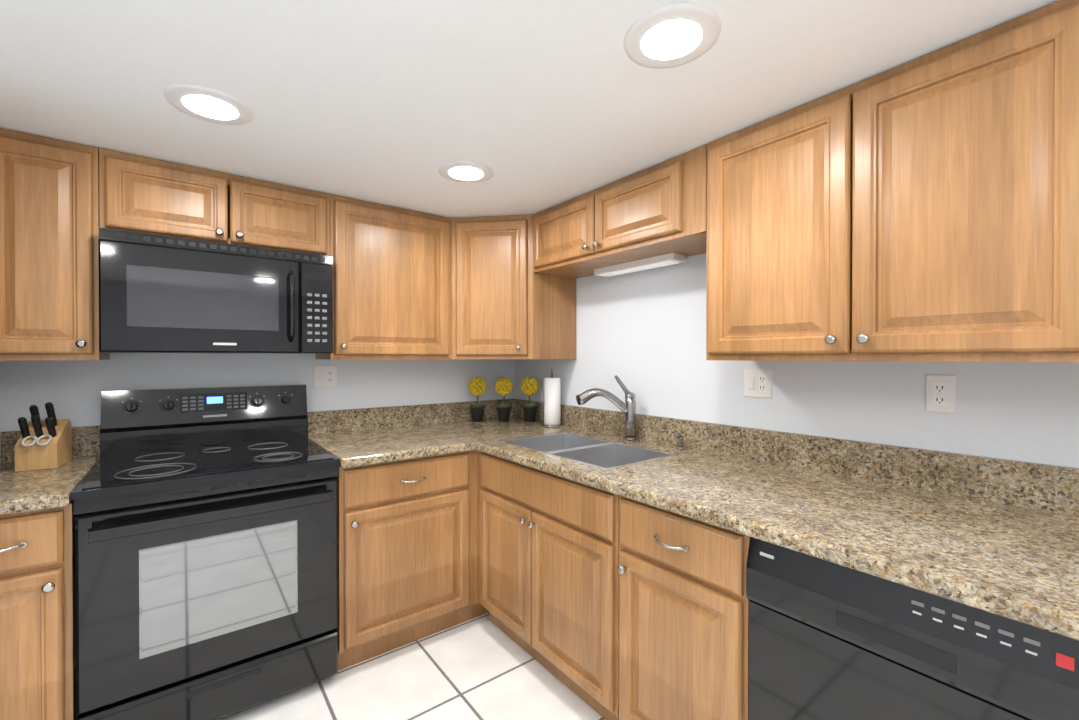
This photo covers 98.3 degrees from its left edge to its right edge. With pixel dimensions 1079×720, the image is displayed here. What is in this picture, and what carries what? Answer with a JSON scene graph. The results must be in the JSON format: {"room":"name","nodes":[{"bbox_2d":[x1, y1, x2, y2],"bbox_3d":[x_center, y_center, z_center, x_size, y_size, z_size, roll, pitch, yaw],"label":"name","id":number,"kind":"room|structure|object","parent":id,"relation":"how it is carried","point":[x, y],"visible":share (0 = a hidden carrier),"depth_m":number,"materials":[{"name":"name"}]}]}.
{"room":"kitchen","nodes":[
{"label":"kitchen","id":0,"kind":"room"},
{"bbox_2d":[0,353,514,431],"bbox_3d":[-1.521,0.257,2.307,3.540,2.105,0.120,0,0,-37],"label":"wall","id":1,"kind":"structure","parent":0,"point":[70,390],"depth_m":2.26,"materials":[{"name":"paint"}]},
{"bbox_2d":[0,128,109,360],"bbox_3d":[-1.842,-0.394,1.746,0.309,0.790,0.369,0,0,-37],"label":"upper cabinet","id":2,"kind":"object","parent":1,"relation":"attached to","point":[49,238],"visible":0.98,"depth_m":1.64,"materials":[{"name":"brown wood"}]},
{"bbox_2d":[99,148,329,255],"bbox_3d":[-1.398,-0.636,2.084,0.802,0.310,0.369,0,0,-37],"label":"upper cabinet","id":3,"kind":"object","parent":1,"relation":"attached to","point":[141,194],"visible":0.92,"depth_m":1.92,"materials":[{"name":"brown wood"}]},
{"bbox_2d":[98,228,332,353],"bbox_3d":[-1.369,-0.254,2.047,0.788,0.446,0.450,0,0,-37],"label":"microwave","id":4,"kind":"object","parent":3,"relation":"attached to","point":[163,294],"visible":1,"depth_m":1.86,"materials":[{"name":"black"}]},
{"bbox_2d":[313,365,336,387],"bbox_3d":[-1.149,0.089,2.507,0.118,0.118,0.012,0,0,-37],"label":"electrical outlet","id":5,"kind":"object","parent":1,"relation":"attached to","point":[324,376],"visible":1,"depth_m":2.50,"materials":[{"name":"white plastic"}]},
{"bbox_2d":[316,194,450,359],"bbox_3d":[-0.827,-0.398,2.523,0.631,0.790,0.369,0,0,-37],"label":"upper cabinet","id":6,"kind":"object","parent":1,"relation":"attached to","point":[391,265],"visible":0.98,"depth_m":2.38,"materials":[{"name":"brown wood"}]},
{"bbox_2d":[451,215,575,358],"bbox_3d":[-0.235,-0.400,2.803,0.644,0.790,0.644,0,0,-37],"label":"upper cabinet","id":7,"kind":"object","parent":1,"relation":"attached to","point":[507,302],"visible":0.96,"depth_m":2.57,"materials":[{"name":"brown wood"}]},
{"bbox_2d":[219,613,605,719],"bbox_3d":[-0.057,1.371,0.400,3.540,0.100,4.940,0,0,-37],"label":"floor","id":8,"kind":"structure","parent":0,"point":[482,667],"depth_m":1.86,"materials":[{"name":"tile"}]},
{"bbox_2d":[0,501,76,719],"bbox_3d":[-1.740,0.877,1.600,0.281,0.873,0.738,0,0,-37],"label":"base cabinet","id":9,"kind":"object","parent":8,"relation":"on","point":[37,624],"visible":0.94,"depth_m":1.39,"materials":[{"name":"brown wood"}]},
{"bbox_2d":[0,425,99,514],"bbox_3d":[-1.744,0.358,1.601,0.283,0.161,0.724,0,0,-37],"label":"countertop","id":10,"kind":"structure","parent":9,"relation":"on","point":[22,491],"depth_m":1.60,"materials":[{"name":"stone"}]},
{"bbox_2d":[15,402,71,471],"bbox_3d":[-1.854,0.277,1.745,0.108,0.240,0.180,0,0,-31],"label":"knife block","id":11,"kind":"object","parent":10,"relation":"on","point":[46,443],"visible":1,"depth_m":1.70,"materials":[{"name":"brown wood"}]},
{"bbox_2d":[72,384,339,719],"bbox_3d":[-1.299,0.720,1.895,0.762,1.184,0.738,0,0,-37],"label":"range","id":12,"kind":"object","parent":8,"relation":"on","point":[206,553],"visible":1,"depth_m":1.67,"materials":[{"name":"black metal"}]},
{"bbox_2d":[336,450,483,670],"bbox_3d":[-0.760,0.873,2.374,0.655,0.872,0.699,0,0,-37],"label":"base cabinet","id":13,"kind":"object","parent":8,"relation":"on","point":[408,551],"depth_m":2.07,"materials":[{"name":"brown wood"}]},
{"bbox_2d":[307,404,470,467],"bbox_3d":[-0.780,0.354,2.339,0.589,0.161,0.724,0,0,-37],"label":"countertop","id":14,"kind":"structure","parent":13,"relation":"on","point":[361,436],"depth_m":2.47,"materials":[{"name":"stone"}]},
{"bbox_2d":[428,399,1078,639],"bbox_3d":[0.528,0.358,1.727,0.745,0.161,3.287,0,0,-37],"label":"countertop","id":15,"kind":"structure","parent":13,"relation":"on","point":[998,536],"depth_m":1.30,"materials":[{"name":"stone"}]},
{"bbox_2d":[468,377,486,421],"bbox_3d":[-0.395,0.248,2.974,0.118,0.283,0.122,0,0,-37],"label":"topiary","id":16,"kind":"object","parent":15,"relation":"on","point":[477,386],"visible":1,"depth_m":2.94,"materials":[{"name":"yellow plant"}]},
{"bbox_2d":[452,398,543,409],"bbox_3d":[-0.257,0.352,2.732,0.420,0.161,0.737,0,0,-37],"label":"backsplash","id":17,"kind":"structure","parent":15,"relation":"on","point":[516,404],"depth_m":3.12,"materials":[{"name":"stone"}]},
{"bbox_2d":[495,377,512,421],"bbox_3d":[-0.226,0.249,2.975,0.124,0.281,0.122,0,0,-37],"label":"topiary","id":18,"kind":"object","parent":15,"relation":"on","point":[504,386],"visible":1,"depth_m":2.94,"materials":[{"name":"yellow plant"}]},
{"bbox_2d":[520,377,538,421],"bbox_3d":[-0.062,0.250,2.977,0.121,0.280,0.117,0,0,-37],"label":"topiary","id":19,"kind":"object","parent":15,"relation":"on","point":[529,386],"visible":1,"depth_m":2.94,"materials":[{"name":"yellow plant"}]},
{"bbox_2d":[541,369,562,426],"bbox_3d":[0.075,0.222,2.779,0.132,0.339,0.132,0,0,-37],"label":"paper towel holder","id":20,"kind":"object","parent":15,"relation":"on","point":[552,401],"visible":1,"depth_m":2.74,"materials":[{"name":"white paper"}]},
{"bbox_2d":[501,432,677,468],"bbox_3d":[0.193,0.500,2.134,0.430,0.203,0.740,0,0,-37],"label":"sink","id":21,"kind":"object","parent":15,"relation":"in","point":[604,454],"visible":0.23,"depth_m":2.20,"materials":[{"name":"silver metal"}]},
{"bbox_2d":[576,375,636,440],"bbox_3d":[0.330,0.234,2.304,0.304,0.320,0.062,0,0,-3],"label":"faucet","id":22,"kind":"object","parent":15,"relation":"on","point":[628,407],"visible":1,"depth_m":2.29,"materials":[{"name":"silver metal"}]},
{"bbox_2d":[674,434,684,449],"bbox_3d":[0.619,0.362,2.069,0.060,0.066,0.040,0,0,-37],"label":"soap dispenser","id":23,"kind":"object","parent":15,"relation":"on","point":[680,442],"visible":1,"depth_m":2.06,"materials":[{"name":"silver metal"}]},
{"bbox_2d":[479,451,618,719],"bbox_3d":[0.230,0.874,2.132,0.729,0.873,0.932,0,0,-37],"label":"base cabinet","id":24,"kind":"object","parent":8,"relation":"on","point":[548,572],"visible":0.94,"depth_m":1.81,"materials":[{"name":"brown wood"}]},
{"bbox_2d":[617,495,749,719],"bbox_3d":[0.650,0.877,1.576,0.738,0.873,0.455,0,0,-37],"label":"base cabinet","id":25,"kind":"object","parent":8,"relation":"on","point":[683,626],"visible":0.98,"depth_m":1.35,"materials":[{"name":"brown wood"}]},
{"bbox_2d":[746,537,1078,719],"bbox_3d":[0.971,0.881,1.144,0.660,0.871,0.610,0,0,-37],"label":"dishwasher","id":26,"kind":"object","parent":8,"relation":"on","point":[827,640],"visible":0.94,"depth_m":0.96,"materials":[{"name":"black metal"}]},
{"bbox_2d":[0,0,1059,217],"bbox_3d":[-0.057,-0.834,0.387,3.540,0.100,4.940,0,0,-37],"label":"ceiling","id":27,"kind":"structure","parent":0,"point":[536,106],"depth_m":1.31,"materials":[{"name":"paint"}]},
{"bbox_2d":[163,84,253,124],"bbox_3d":[-1.021,-0.783,1.450,0.230,0.014,0.230,0,0,-37],"label":"recessed light","id":28,"kind":"object","parent":27,"relation":"in","point":[208,104],"visible":1,"depth_m":1.43,"materials":[{"name":"white"}]},
{"bbox_2d":[438,161,492,182],"bbox_3d":[-0.310,-0.786,1.969,0.230,0.014,0.230,0,0,-37],"label":"recessed light","id":29,"kind":"object","parent":27,"relation":"in","point":[466,171],"visible":1,"depth_m":1.94,"materials":[{"name":"white"}]},
{"bbox_2d":[623,3,720,68],"bbox_3d":[0.322,-0.781,1.143,0.230,0.014,0.230,0,0,-37],"label":"recessed light","id":30,"kind":"object","parent":27,"relation":"in","point":[672,35],"visible":1,"depth_m":1.12,"materials":[{"name":"white"}]},
{"bbox_2d":[515,253,1078,467],"bbox_3d":[1.338,0.263,1.385,0.120,2.105,4.820,0,0,-37],"label":"wall","id":31,"kind":"structure","parent":0,"point":[641,334],"depth_m":1.79,"materials":[{"name":"paint"}]},
{"bbox_2d":[533,144,706,278],"bbox_3d":[0.393,-0.616,2.207,0.369,0.351,1.057,0,0,-37],"label":"upper cabinet","id":32,"kind":"object","parent":31,"relation":"attached to","point":[654,216],"visible":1,"depth_m":2.03,"materials":[{"name":"brown wood"}]},
{"bbox_2d":[743,368,771,398],"bbox_3d":[0.875,0.092,1.879,0.012,0.118,0.118,0,0,-37],"label":"electrical outlet","id":33,"kind":"object","parent":31,"relation":"attached to","point":[757,382],"visible":1,"depth_m":1.88,"materials":[{"name":"white plastic"}]},
{"bbox_2d":[706,0,1078,362],"bbox_3d":[0.997,-0.392,1.419,0.369,0.790,0.926,0,0,-37],"label":"upper cabinet","id":34,"kind":"object","parent":31,"relation":"attached to","point":[924,208],"visible":1,"depth_m":1.20,"materials":[{"name":"brown wood"}]},
{"bbox_2d":[925,374,955,413],"bbox_3d":[1.224,0.103,1.426,0.008,0.118,0.072,0,0,-37],"label":"electrical outlet","id":35,"kind":"object","parent":31,"relation":"attached to","point":[940,393],"visible":1,"depth_m":1.42,"materials":[{"name":"white plastic"}]}
]}

